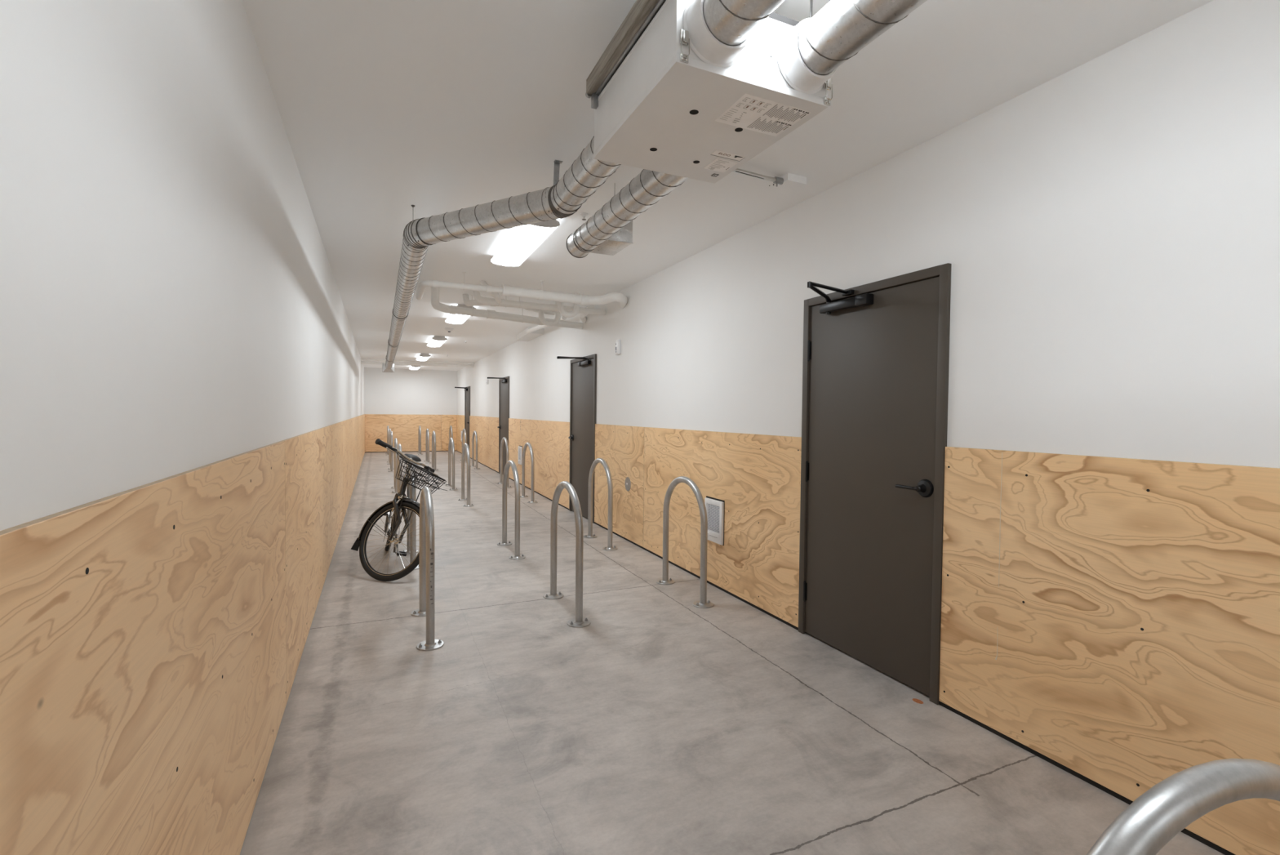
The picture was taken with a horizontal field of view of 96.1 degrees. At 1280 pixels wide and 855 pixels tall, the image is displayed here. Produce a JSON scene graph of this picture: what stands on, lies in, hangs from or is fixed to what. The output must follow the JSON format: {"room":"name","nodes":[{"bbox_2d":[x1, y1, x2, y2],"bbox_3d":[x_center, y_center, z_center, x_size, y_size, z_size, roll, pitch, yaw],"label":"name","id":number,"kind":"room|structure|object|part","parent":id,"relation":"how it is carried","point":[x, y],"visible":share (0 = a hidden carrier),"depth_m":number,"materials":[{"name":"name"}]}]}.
{"room":"bicycle storage room","nodes":[
{"label":"bicycle storage room","id":0,"kind":"room"},
{"bbox_2d":[0,0,364,530],"bbox_3d":[-4.087,-0.225,7.702,0.200,2.860,25.812,0,2,-24],"label":"wall","id":1,"kind":"structure","parent":0,"point":[171,304],"depth_m":1.15,"materials":[{"name":"paint"}]},
{"bbox_2d":[0,440,286,854],"bbox_3d":[-1.206,0.745,1.644,0.016,1.292,2.525,0,2,-24],"label":"plywood sheet","id":2,"kind":"object","parent":1,"relation":"attached to","point":[143,648],"visible":1,"depth_m":1.10,"materials":[{"name":"beige wood"}]},
{"bbox_2d":[281,426,327,702],"bbox_3d":[-2.255,0.673,3.946,0.016,1.292,2.527,0,2,-24],"label":"plywood sheet","id":3,"kind":"object","parent":1,"relation":"attached to","point":[306,453],"visible":0.99,"depth_m":3.45,"materials":[{"name":"beige wood"}]},
{"bbox_2d":[327,421,343,571],"bbox_3d":[-3.304,0.602,6.247,0.015,1.292,2.526,0,2,-24],"label":"plywood sheet","id":4,"kind":"object","parent":1,"relation":"attached to","point":[335,431],"visible":0.86,"depth_m":5.90,"materials":[{"name":"beige wood"}]},
{"bbox_2d":[342,418,351,519],"bbox_3d":[-4.352,0.531,8.549,0.015,1.292,2.526,0,2,-24],"label":"plywood sheet","id":5,"kind":"object","parent":1,"relation":"attached to","point":[347,430],"visible":0.8,"depth_m":8.38,"materials":[{"name":"beige wood"}]},
{"bbox_2d":[351,416,356,493],"bbox_3d":[-5.400,0.460,10.850,0.015,1.292,2.526,0,2,-24],"label":"plywood sheet","id":6,"kind":"object","parent":1,"relation":"attached to","point":[353,420],"visible":0.89,"depth_m":10.66,"materials":[{"name":"beige wood"}]},
{"bbox_2d":[356,415,359,476],"bbox_3d":[-6.449,0.388,13.152,0.015,1.292,2.526,0,2,-24],"label":"plywood sheet","id":7,"kind":"object","parent":1,"relation":"attached to","point":[358,416],"visible":0.76,"depth_m":12.82,"materials":[{"name":"beige wood"}]},
{"bbox_2d":[360,414,362,466],"bbox_3d":[-7.497,0.317,15.453,0.015,1.292,2.526,0,2,-24],"label":"plywood sheet","id":8,"kind":"object","parent":1,"relation":"attached to","point":[361,415],"visible":0.68,"depth_m":15.26,"materials":[{"name":"beige wood"}]},
{"bbox_2d":[362,413,364,458],"bbox_3d":[-8.637,0.240,17.957,0.015,1.292,2.970,0,2,-24],"label":"plywood sheet","id":9,"kind":"object","parent":1,"relation":"attached to","point":[363,415],"visible":0.74,"depth_m":17.84,"materials":[{"name":"beige wood"}]},
{"bbox_2d":[364,367,457,414],"bbox_3d":[-7.939,-0.588,20.014,2.996,2.860,0.200,0,2,-24],"label":"wall","id":10,"kind":"structure","parent":0,"point":[402,391],"depth_m":19.87,"materials":[{"name":"paint"}]},
{"bbox_2d":[364,413,441,452],"bbox_3d":[-8.138,0.186,19.826,2.439,1.274,0.017,0,2,-24],"label":"plywood sheet","id":11,"kind":"object","parent":10,"relation":"attached to","point":[405,428],"visible":0.74,"depth_m":19.81,"materials":[{"name":"beige wood"}]},
{"bbox_2d":[368,450,448,452],"bbox_3d":[-7.910,0.833,19.953,2.963,0.024,0.014,0,2,-24],"label":"trim","id":12,"kind":"structure","parent":10,"relation":"attached to","point":[415,451],"depth_m":19.99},
{"bbox_2d":[441,414,456,450],"bbox_3d":[-6.790,0.184,20.440,0.515,1.274,0.017,0,2,-24],"label":"plywood sheet","id":13,"kind":"object","parent":10,"relation":"attached to","point":[447,420],"visible":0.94,"depth_m":20.41,"materials":[{"name":"beige wood"}]},
{"bbox_2d":[241,0,1213,370],"bbox_3d":[-2.526,-1.757,8.365,3.596,0.200,25.812,0,2,-24],"label":"ceiling","id":14,"kind":"structure","parent":0,"point":[386,108],"depth_m":2.73,"materials":[{"name":"paint"}]},
{"bbox_2d":[408,365,420,369],"bbox_3d":[-7.201,-1.925,18.372,0.276,0.087,1.264,0,2,-24],"label":"ceiling light","id":15,"kind":"object","parent":14,"relation":"attached to","point":[412,367],"visible":0.79,"depth_m":18.12,"materials":[{"name":"white plastic"}]},
{"bbox_2d":[360,360,473,367],"bbox_3d":[-6.304,-1.828,16.419,2.996,0.158,0.090,0,2,-24],"label":"pipe","id":16,"kind":"object","parent":14,"relation":"attached to","point":[362,362],"visible":0.95,"depth_m":16.42,"materials":[{"name":"metal"}]},
{"bbox_2d":[360,357,474,364],"bbox_3d":[-6.200,-1.858,16.191,2.996,0.086,0.054,0,2,-24],"label":"pipe","id":17,"kind":"object","parent":14,"relation":"attached to","point":[366,359],"visible":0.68,"depth_m":16.17,"materials":[{"name":"metal"}]},
{"bbox_2d":[416,353,431,360],"bbox_3d":[-5.626,-1.817,14.915,0.276,0.087,1.264,0,2,-24],"label":"ceiling light","id":18,"kind":"object","parent":14,"relation":"attached to","point":[422,357],"visible":1,"depth_m":14.47,"materials":[{"name":"white plastic"}]},
{"bbox_2d":[426,335,447,346],"bbox_3d":[-4.072,-1.712,11.504,0.276,0.087,1.264,0,2,-24],"label":"ceiling light","id":19,"kind":"object","parent":14,"relation":"attached to","point":[436,341],"visible":1,"depth_m":11.15,"materials":[{"name":"white plastic"}]},
{"bbox_2d":[444,327,453,332],"bbox_3d":[-3.281,-1.671,9.886,0.150,0.068,0.150,0,2,-24],"label":"smoke detector","id":20,"kind":"object","parent":14,"relation":"attached to","point":[448,329],"visible":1,"depth_m":9.84,"materials":[{"name":"white plastic"}]},
{"bbox_2d":[444,314,469,324],"bbox_3d":[-2.672,-1.615,8.365,0.270,0.087,0.922,0,2,-24],"label":"ceiling light","id":21,"kind":"object","parent":14,"relation":"attached to","point":[456,318],"depth_m":8.40,"materials":[{"name":"white plastic"}]},
{"bbox_2d":[456,304,475,308],"bbox_3d":[-2.206,-1.583,7.316,0.241,0.087,0.199,0,2,-24],"label":"ceiling light","id":22,"kind":"object","parent":14,"relation":"attached to","point":[459,305],"depth_m":7.66,"materials":[{"name":"white plastic"}]},
{"bbox_2d":[382,136,621,372],"bbox_3d":[-3.431,-1.428,8.252,0.780,0.470,13.807,0,2,-27],"label":"spiral duct","id":23,"kind":"object","parent":14,"relation":"hanging from","point":[586,174],"visible":1,"depth_m":3.14,"materials":[{"name":"metal"}]},
{"bbox_2d":[382,363,394,372],"bbox_3d":[-6.293,-1.498,14.385,0.284,0.230,0.270,0,2,-24],"label":"outlet","id":24,"kind":"object","parent":23,"relation":"attached to","point":[384,369],"depth_m":14.39,"materials":[{"name":"silver metal"}]},
{"bbox_2d":[431,286,583,328],"bbox_3d":[-1.641,-1.487,7.319,2.104,0.280,0.249,-1,2,-41],"label":"drain pipe","id":25,"kind":"object","parent":14,"relation":"attached to","point":[452,309],"visible":0.92,"depth_m":7.11,"materials":[{"name":"paint"}]},
{"bbox_2d":[462,293,556,315],"bbox_3d":[-1.365,-1.544,7.218,1.635,0.195,0.458,0,2,-24],"label":"drain pipe","id":26,"kind":"object","parent":14,"relation":"attached to","point":[467,301],"visible":0.33,"depth_m":6.89,"materials":[{"name":"paint"}]},
{"bbox_2d":[416,271,627,308],"bbox_3d":[-1.294,-1.476,6.160,2.357,0.220,0.770,0,2,-5],"label":"drain pipe","id":27,"kind":"object","parent":14,"relation":"attached to","point":[505,290],"visible":1,"depth_m":6.17,"materials":[{"name":"paint"}]},
{"bbox_2d":[490,219,559,266],"bbox_3d":[-0.969,-1.501,4.690,0.276,0.087,1.264,0,2,-24],"label":"ceiling light","id":28,"kind":"object","parent":14,"relation":"attached to","point":[523,240],"visible":0.73,"depth_m":4.55,"materials":[{"name":"white plastic"}]},
{"bbox_2d":[473,280,605,315],"bbox_3d":[-1.105,-1.503,6.697,1.599,0.236,0.372,0,2,-24],"label":"drain pipe","id":29,"kind":"object","parent":14,"relation":"attached to","point":[497,300],"visible":0.84,"depth_m":6.68,"materials":[{"name":"paint"}]},
{"bbox_2d":[525,315,566,333],"bbox_3d":[-1.471,-1.589,8.839,0.082,0.139,1.892,0,2,-26],"label":"pipe","id":30,"kind":"object","parent":14,"relation":"attached to","point":[562,317],"visible":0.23,"depth_m":9.06,"materials":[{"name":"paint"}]},
{"bbox_2d":[538,301,560,325],"bbox_3d":[-1.151,-1.453,7.323,0.290,0.324,0.070,0,2,-24],"label":"trap","id":31,"kind":"object","parent":14,"relation":"hanging from","point":[557,315],"visible":0.7,"depth_m":7.30,"materials":[{"name":"paint"}]},
{"bbox_2d":[557,293,579,317],"bbox_3d":[-0.847,-1.452,6.824,0.270,0.294,0.070,0,2,-24],"label":"trap","id":32,"kind":"object","parent":14,"relation":"attached to","point":[560,304],"visible":0.76,"depth_m":6.80,"materials":[{"name":"paint"}]},
{"bbox_2d":[580,212,588,220],"bbox_3d":[-0.399,-1.503,4.103,0.060,0.040,0.060,0,2,-24],"label":"sprinkler head","id":33,"kind":"object","parent":14,"relation":"attached to","point":[584,214],"visible":1,"depth_m":4.09},
{"bbox_2d":[566,168,688,257],"bbox_3d":[-0.030,-1.282,3.059,0.296,0.419,1.489,0,2,-24],"label":"spiral duct","id":34,"kind":"object","parent":14,"relation":"hanging from","point":[609,231],"visible":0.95,"depth_m":3.03,"materials":[{"name":"metal"}]},
{"bbox_2d":[585,0,837,183],"bbox_3d":[0.244,-1.231,1.908,0.624,0.455,0.902,0,2,-24],"label":"ventilation unit","id":35,"kind":"object","parent":14,"relation":"hanging from","point":[668,96],"visible":0.94,"depth_m":1.79,"materials":[{"name":"paint"}]},
{"bbox_3d":[-0.006,-1.251,1.759,0.045,0.054,0.839,0,2,-24],"label":"mounting rail","id":36,"kind":"part","parent":35,"relation":"part of","materials":[{"name":"silver metal"}]},
{"bbox_3d":[0.328,-1.010,2.137,0.128,0.001,0.041,0,2,-24],"label":"maker plate","id":37,"kind":"part","parent":35,"relation":"part of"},
{"bbox_3d":[0.568,-1.358,1.907,0.036,0.196,0.036,0,2,-24],"label":"threaded rod","id":38,"kind":"part","parent":35,"relation":"part of","materials":[{"name":"metal"}]},
{"bbox_2d":[702,0,784,46],"bbox_3d":[1.338,-1.168,-0.862,0.156,0.413,5.388,0,2,-24],"label":"duct","id":39,"kind":"object","parent":14,"relation":"hanging from","point":[731,22],"visible":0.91,"depth_m":1.48,"materials":[{"name":"metal"}]},
{"bbox_2d":[733,168,806,191],"bbox_3d":[0.544,-1.350,3.053,0.311,0.270,1.356,2,2,35],"label":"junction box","id":40,"kind":"object","parent":14,"relation":"attached to","point":[788,181],"visible":0.76,"depth_m":3.39,"materials":[{"name":"paint"}]},
{"bbox_2d":[797,0,927,75],"bbox_3d":[1.625,-1.168,-0.731,0.155,0.414,5.388,0,2,-24],"label":"duct","id":41,"kind":"object","parent":14,"relation":"hanging from","point":[839,30],"visible":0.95,"depth_m":1.54,"materials":[{"name":"metal"}]},
{"bbox_2d":[240,450,1224,854],"bbox_3d":[-2.557,1.302,8.446,3.596,0.200,25.812,0,2,-24],"label":"floor","id":42,"kind":"structure","parent":0,"point":[663,723],"depth_m":2.63,"materials":[{"name":"concrete"}]},
{"bbox_2d":[385,425,389,455],"bbox_3d":[-8.158,0.407,18.612,0.159,0.940,0.789,0,2,-24],"label":"bike rack","id":43,"kind":"object","parent":42,"relation":"on","point":[388,428],"visible":0.67,"depth_m":18.31,"materials":[{"name":"metal"}]},
{"bbox_2d":[386,428,393,464],"bbox_3d":[-6.790,0.500,15.610,0.159,0.940,0.789,0,2,-24],"label":"bike rack","id":44,"kind":"object","parent":42,"relation":"on","point":[389,429],"visible":0.57,"depth_m":15.45,"materials":[{"name":"metal"}]},
{"bbox_2d":[387,431,394,471],"bbox_3d":[-5.962,0.556,13.791,0.159,0.940,0.789,0,2,-24],"label":"bike rack","id":45,"kind":"object","parent":42,"relation":"on","point":[391,432],"visible":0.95,"depth_m":13.50,"materials":[{"name":"metal"}]},
{"bbox_2d":[391,438,397,493],"bbox_3d":[-4.412,0.662,10.389,0.159,0.940,0.789,0,2,-24],"label":"bike rack","id":46,"kind":"object","parent":42,"relation":"on","point":[395,439],"visible":0.63,"depth_m":10.09,"materials":[{"name":"metal"}]},
{"bbox_2d":[351,438,449,581],"bbox_3d":[-2.199,0.681,5.547,0.786,1.202,1.599,0,2,-9],"label":"bicycle","id":47,"kind":"object","parent":42,"relation":"on","point":[400,502],"visible":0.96,"depth_m":5.04,"materials":[{"name":"metal"}]},
{"bbox_3d":[-2.334,0.737,5.527,0.187,0.595,0.935,0,2,-24],"label":"frame","id":48,"kind":"part","parent":47,"relation":"part of","materials":[{"name":"paint"}]},
{"bbox_2d":[396,444,406,509],"bbox_3d":[-3.608,0.716,8.624,0.159,0.940,0.789,0,2,-24],"label":"bike rack","id":49,"kind":"object","parent":42,"relation":"on","point":[399,446],"visible":0.39,"depth_m":8.41,"materials":[{"name":"metal"}]},
{"bbox_2d":[403,465,419,569],"bbox_3d":[-2.214,0.811,5.563,0.159,0.940,0.789,0,2,-24],"label":"bike rack","id":50,"kind":"object","parent":42,"relation":"on","point":[411,492],"visible":0.46,"depth_m":5.27,"materials":[{"name":"metal"}]},
{"bbox_2d":[417,425,422,454],"bbox_3d":[-7.284,0.405,19.010,0.159,0.940,0.789,0,2,-24],"label":"bike rack","id":51,"kind":"object","parent":42,"relation":"on","point":[420,427],"visible":1,"depth_m":18.79,"materials":[{"name":"metal"}]},
{"bbox_2d":[410,486,444,650],"bbox_3d":[-1.418,0.865,3.817,0.159,0.940,0.789,0,2,-24],"label":"bike rack","id":52,"kind":"object","parent":42,"relation":"on","point":[427,542],"visible":1,"depth_m":3.54,"materials":[{"name":"metal"}]},
{"bbox_2d":[423,428,431,463],"bbox_3d":[-5.917,0.498,16.008,0.159,0.940,0.789,0,2,-24],"label":"bike rack","id":53,"kind":"object","parent":42,"relation":"on","point":[427,451],"visible":1,"depth_m":15.83,"materials":[{"name":"metal"}]},
{"bbox_2d":[430,431,438,470],"bbox_3d":[-5.088,0.555,14.189,0.159,0.940,0.789,0,2,-24],"label":"bike rack","id":54,"kind":"object","parent":42,"relation":"on","point":[433,434],"visible":0.88,"depth_m":13.99,"materials":[{"name":"metal"}]},
{"bbox_2d":[447,425,453,453],"bbox_3d":[-6.388,0.404,19.419,0.159,0.940,0.789,0,2,-24],"label":"bike rack","id":55,"kind":"object","parent":42,"relation":"on","point":[451,426],"visible":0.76,"depth_m":19.28,"materials":[{"name":"metal"}]},
{"bbox_2d":[444,437,457,490],"bbox_3d":[-3.538,0.660,10.787,0.159,0.940,0.789,0,2,-24],"label":"bike rack","id":56,"kind":"object","parent":42,"relation":"on","point":[451,446],"visible":0.99,"depth_m":10.60,"materials":[{"name":"metal"}]},
{"bbox_2d":[459,428,466,462],"bbox_3d":[-5.020,0.497,16.417,0.159,0.940,0.789,0,2,-24],"label":"bike rack","id":57,"kind":"object","parent":42,"relation":"on","point":[464,429],"visible":0.71,"depth_m":16.14,"materials":[{"name":"metal"}]},
{"bbox_2d":[457,443,474,506],"bbox_3d":[-2.734,0.715,9.022,0.159,0.940,0.789,0,2,-24],"label":"bike rack","id":58,"kind":"object","parent":42,"relation":"on","point":[465,446],"visible":1,"depth_m":8.82,"materials":[{"name":"metal"}]},
{"bbox_2d":[470,431,479,469],"bbox_3d":[-4.191,0.553,14.597,0.159,0.940,0.789,0,2,-24],"label":"bike rack","id":59,"kind":"object","parent":42,"relation":"on","point":[474,433],"visible":0.99,"depth_m":14.77,"materials":[{"name":"metal"}]},
{"bbox_2d":[497,436,511,488],"bbox_3d":[-2.642,0.658,11.195,0.159,0.940,0.789,0,2,-24],"label":"bike rack","id":60,"kind":"object","parent":42,"relation":"on","point":[504,438],"visible":0.82,"depth_m":11.42,"materials":[{"name":"metal"}]},
{"bbox_2d":[497,460,525,559],"bbox_3d":[-1.340,0.809,5.961,0.159,0.940,0.789,0,2,-24],"label":"bike rack","id":61,"kind":"object","parent":42,"relation":"on","point":[517,555],"visible":1,"depth_m":5.75,"materials":[{"name":"metal"}]},
{"bbox_2d":[520,442,537,502],"bbox_3d":[-1.838,0.713,9.430,0.159,0.940,0.789,0,2,-24],"label":"bike rack","id":62,"kind":"object","parent":42,"relation":"on","point":[526,444],"visible":0.98,"depth_m":9.24,"materials":[{"name":"metal"}]},
{"bbox_2d":[542,480,591,627],"bbox_3d":[-0.544,0.864,4.214,0.159,0.940,0.789,0,2,-24],"label":"bike rack","id":63,"kind":"object","parent":42,"relation":"on","point":[579,621],"visible":1,"depth_m":3.98,"materials":[{"name":"metal"}]},
{"bbox_2d":[583,457,617,550],"bbox_3d":[-0.444,0.808,6.369,0.159,0.940,0.789,0,2,-24],"label":"bike rack","id":64,"kind":"object","parent":42,"relation":"on","point":[609,547],"visible":1,"depth_m":6.17,"materials":[{"name":"metal"}]},
{"bbox_2d":[656,475,713,608],"bbox_3d":[0.352,0.862,4.623,0.159,0.940,0.789,0,2,-24],"label":"bike rack","id":65,"kind":"object","parent":42,"relation":"on","point":[702,602],"visible":1,"depth_m":4.40,"materials":[{"name":"metal"}]},
{"bbox_2d":[911,697,923,703],"bbox_3d":[1.410,1.388,2.917,0.041,0.001,0.059,0,2,-24],"label":"paint dab","id":66,"kind":"object","parent":42,"relation":"on","point":[915,700],"visible":1,"depth_m":2.92,"materials":[{"name":"brown paint"}]},
{"bbox_2d":[1086,758,1279,854],"bbox_3d":[0.862,0.966,0.862,0.789,0.940,0.160,0,2,-15],"label":"bike rack","id":67,"kind":"object","parent":42,"relation":"on","point":[1156,816],"visible":1,"depth_m":0.81,"materials":[{"name":"metal"}]},
{"bbox_2d":[457,0,1279,467],"bbox_3d":[-1.220,-0.233,9.117,0.200,2.860,25.612,0,2,-24],"label":"wall","id":68,"kind":"structure","parent":0,"point":[1108,230],"depth_m":2.40,"materials":[{"name":"paint"}]},
{"bbox_2d":[456,414,464,453],"bbox_3d":[-6.099,0.214,19.568,0.016,1.274,2.140,0,2,-24],"label":"plywood sheet","id":69,"kind":"object","parent":68,"relation":"attached to","point":[460,418],"visible":0.76,"depth_m":19.71,"materials":[{"name":"beige wood"}]},
{"bbox_2d":[454,386,470,447],"bbox_3d":[-5.530,-0.181,18.059,0.553,2.198,1.050,0,2,-24],"label":"door","id":70,"kind":"structure","parent":68,"relation":"in","point":[467,389],"depth_m":18.13,"materials":[{"name":"paint"}]},
{"bbox_3d":[-5.362,-0.181,18.136,0.184,2.198,1.050,0,2,-24],"label":"frame","id":71,"kind":"part","parent":70,"relation":"part of","materials":[{"name":"paint"}]},
{"bbox_2d":[469,415,481,462],"bbox_3d":[-4.743,0.306,16.592,0.016,1.274,2.296,0,2,-24],"label":"plywood sheet","id":72,"kind":"object","parent":68,"relation":"attached to","point":[475,422],"visible":0.78,"depth_m":16.43,"materials":[{"name":"beige wood"}]},
{"bbox_2d":[481,416,498,471],"bbox_3d":[-3.763,0.373,14.441,0.016,1.274,2.426,0,2,-24],"label":"plywood sheet","id":73,"kind":"object","parent":68,"relation":"attached to","point":[490,431],"visible":0.91,"depth_m":14.39,"materials":[{"name":"beige wood"}]},
{"bbox_2d":[487,376,509,474],"bbox_3d":[-3.135,-0.018,12.802,0.553,2.198,1.050,0,2,-24],"label":"door","id":74,"kind":"structure","parent":68,"relation":"in","point":[504,382],"depth_m":12.85,"materials":[{"name":"paint"}]},
{"bbox_3d":[-3.144,-1.073,12.581,0.423,0.050,0.030,1,2,8],"label":"closer arm","id":75,"kind":"part","parent":74,"relation":"part of","materials":[{"name":"black metal"}]},
{"bbox_3d":[-2.967,-0.018,12.878,0.184,2.198,1.050,0,2,-24],"label":"frame","id":76,"kind":"part","parent":74,"relation":"part of","materials":[{"name":"paint"}]},
{"bbox_2d":[508,417,529,487],"bbox_3d":[-2.437,0.463,11.530,0.016,1.274,1.866,0,2,-24],"label":"plywood sheet","id":77,"kind":"object","parent":68,"relation":"attached to","point":[517,437],"visible":0.84,"depth_m":11.47,"materials":[{"name":"beige wood"}]},
{"bbox_2d":[518,445,522,464],"bbox_3d":[-2.365,0.544,11.312,0.034,0.366,0.285,0,2,-24],"label":"wall heater","id":78,"kind":"object","parent":77,"relation":"attached to","point":[520,447],"visible":0.98,"depth_m":11.26,"materials":[{"name":"white plastic"}]},
{"bbox_2d":[515,327,543,341],"bbox_3d":[-1.991,-1.652,10.238,0.269,0.098,1.130,0,2,-24],"label":"trim","id":79,"kind":"structure","parent":68,"relation":"attached to","point":[522,335],"depth_m":10.04,"materials":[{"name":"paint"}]},
{"bbox_2d":[528,419,569,508],"bbox_3d":[-1.534,0.524,9.547,0.016,1.274,2.485,0,2,-24],"label":"plywood sheet","id":80,"kind":"object","parent":68,"relation":"attached to","point":[549,441],"visible":1,"depth_m":9.36,"materials":[{"name":"beige wood"}]},
{"bbox_2d":[556,353,596,523],"bbox_3d":[-0.893,0.135,7.880,0.553,2.198,1.053,0,2,-24],"label":"door","id":81,"kind":"structure","parent":68,"relation":"in","point":[583,370],"depth_m":7.89,"materials":[{"name":"paint"}]},
{"bbox_3d":[-0.901,-0.921,7.657,0.423,0.050,0.030,1,2,8],"label":"closer arm","id":82,"kind":"part","parent":81,"relation":"part of","materials":[{"name":"black metal"}]},
{"bbox_3d":[-0.726,0.134,7.956,0.184,2.198,1.053,0,2,-24],"label":"frame","id":83,"kind":"part","parent":81,"relation":"part of","materials":[{"name":"paint"}]},
{"bbox_2d":[578,304,594,323],"bbox_3d":[-0.709,-1.477,7.475,0.139,0.124,0.785,0,2,-12],"label":"pipe","id":84,"kind":"object","parent":68,"relation":"attached to","point":[582,316],"visible":0.49,"depth_m":7.51,"materials":[{"name":"paint"}]},
{"bbox_2d":[614,339,620,354],"bbox_3d":[-0.261,-0.940,6.723,0.038,0.170,0.110,0,2,-24],"label":"fire alarm","id":85,"kind":"object","parent":68,"relation":"attached to","point":[617,343],"visible":1,"depth_m":6.68,"materials":[{"name":"white plastic"}]},
{"bbox_2d":[594,423,644,546],"bbox_3d":[-0.268,0.610,6.766,0.017,1.274,1.514,0,2,-24],"label":"plywood sheet","id":86,"kind":"object","parent":68,"relation":"attached to","point":[621,446],"visible":1,"depth_m":6.60,"materials":[{"name":"beige wood"}]},
{"bbox_2d":[625,476,631,491],"bbox_3d":[-0.138,0.636,6.457,0.006,0.159,0.159,0,2,-24],"label":"cover plate","id":87,"kind":"object","parent":86,"relation":"attached to","point":[628,484],"visible":1,"depth_m":6.44,"materials":[{"name":"metal"}]},
{"bbox_2d":[643,426,801,626],"bbox_3d":[0.560,0.667,4.949,0.017,1.274,2.474,0,2,-24],"label":"plywood sheet","id":88,"kind":"object","parent":68,"relation":"attached to","point":[757,477],"visible":0.92,"depth_m":4.50,"materials":[{"name":"beige wood"}]},
{"bbox_2d":[704,495,724,545],"bbox_3d":[0.609,0.772,4.783,0.034,0.366,0.285,0,2,-24],"label":"wall heater","id":89,"kind":"object","parent":88,"relation":"attached to","point":[715,508],"visible":0.76,"depth_m":4.75,"materials":[{"name":"white plastic"}]},
{"bbox_2d":[706,503,719,533],"bbox_3d":[0.613,0.756,4.780,0.012,0.219,0.205,0,2,-24],"label":"grille","id":90,"kind":"object","parent":89,"relation":"attached to","point":[713,509],"depth_m":4.78,"materials":[{"name":"white plastic"}]},
{"bbox_2d":[457,450,1235,854],"bbox_3d":[-1.286,1.188,9.015,0.011,0.024,25.400,0,2,-24],"label":"trim","id":91,"kind":"structure","parent":68,"relation":"attached to","point":[1100,786],"depth_m":2.52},
{"bbox_2d":[798,262,951,704],"bbox_3d":[1.198,0.277,3.288,0.553,2.198,1.051,0,2,-24],"label":"door","id":92,"kind":"structure","parent":68,"relation":"in","point":[876,362],"depth_m":3.25,"materials":[{"name":"paint"}]},
{"bbox_3d":[1.050,-0.788,3.373,0.030,0.050,0.423,2,2,33],"label":"closer arm","id":93,"kind":"part","parent":92,"relation":"part of","materials":[{"name":"black metal"}]},
{"bbox_3d":[1.088,-0.799,3.316,0.366,0.035,0.072,0,2,-30],"label":"closer rod","id":94,"kind":"part","parent":92,"relation":"part of","materials":[{"name":"black metal"}]},
{"bbox_3d":[1.418,0.311,2.975,0.075,0.093,0.172,0,2,-24],"label":"lever handle","id":95,"kind":"part","parent":92,"relation":"part of","materials":[{"name":"black metal"}]},
{"bbox_2d":[938,446,1279,854],"bbox_3d":[2.033,0.767,1.715,0.017,1.274,2.527,0,2,-24],"label":"plywood sheet","id":96,"kind":"object","parent":68,"relation":"attached to","point":[1133,615],"visible":1,"depth_m":2.17,"materials":[{"name":"beige wood"}]},
{"bbox_2d":[995,452,1002,659],"bbox_3d":[1.622,0.584,2.597,0.006,0.943,0.010,0,2,-24],"label":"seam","id":97,"kind":"object","parent":96,"relation":"attached to","point":[1002,452],"visible":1,"depth_m":2.59,"materials":[{"name":"brown wood"}]}
]}

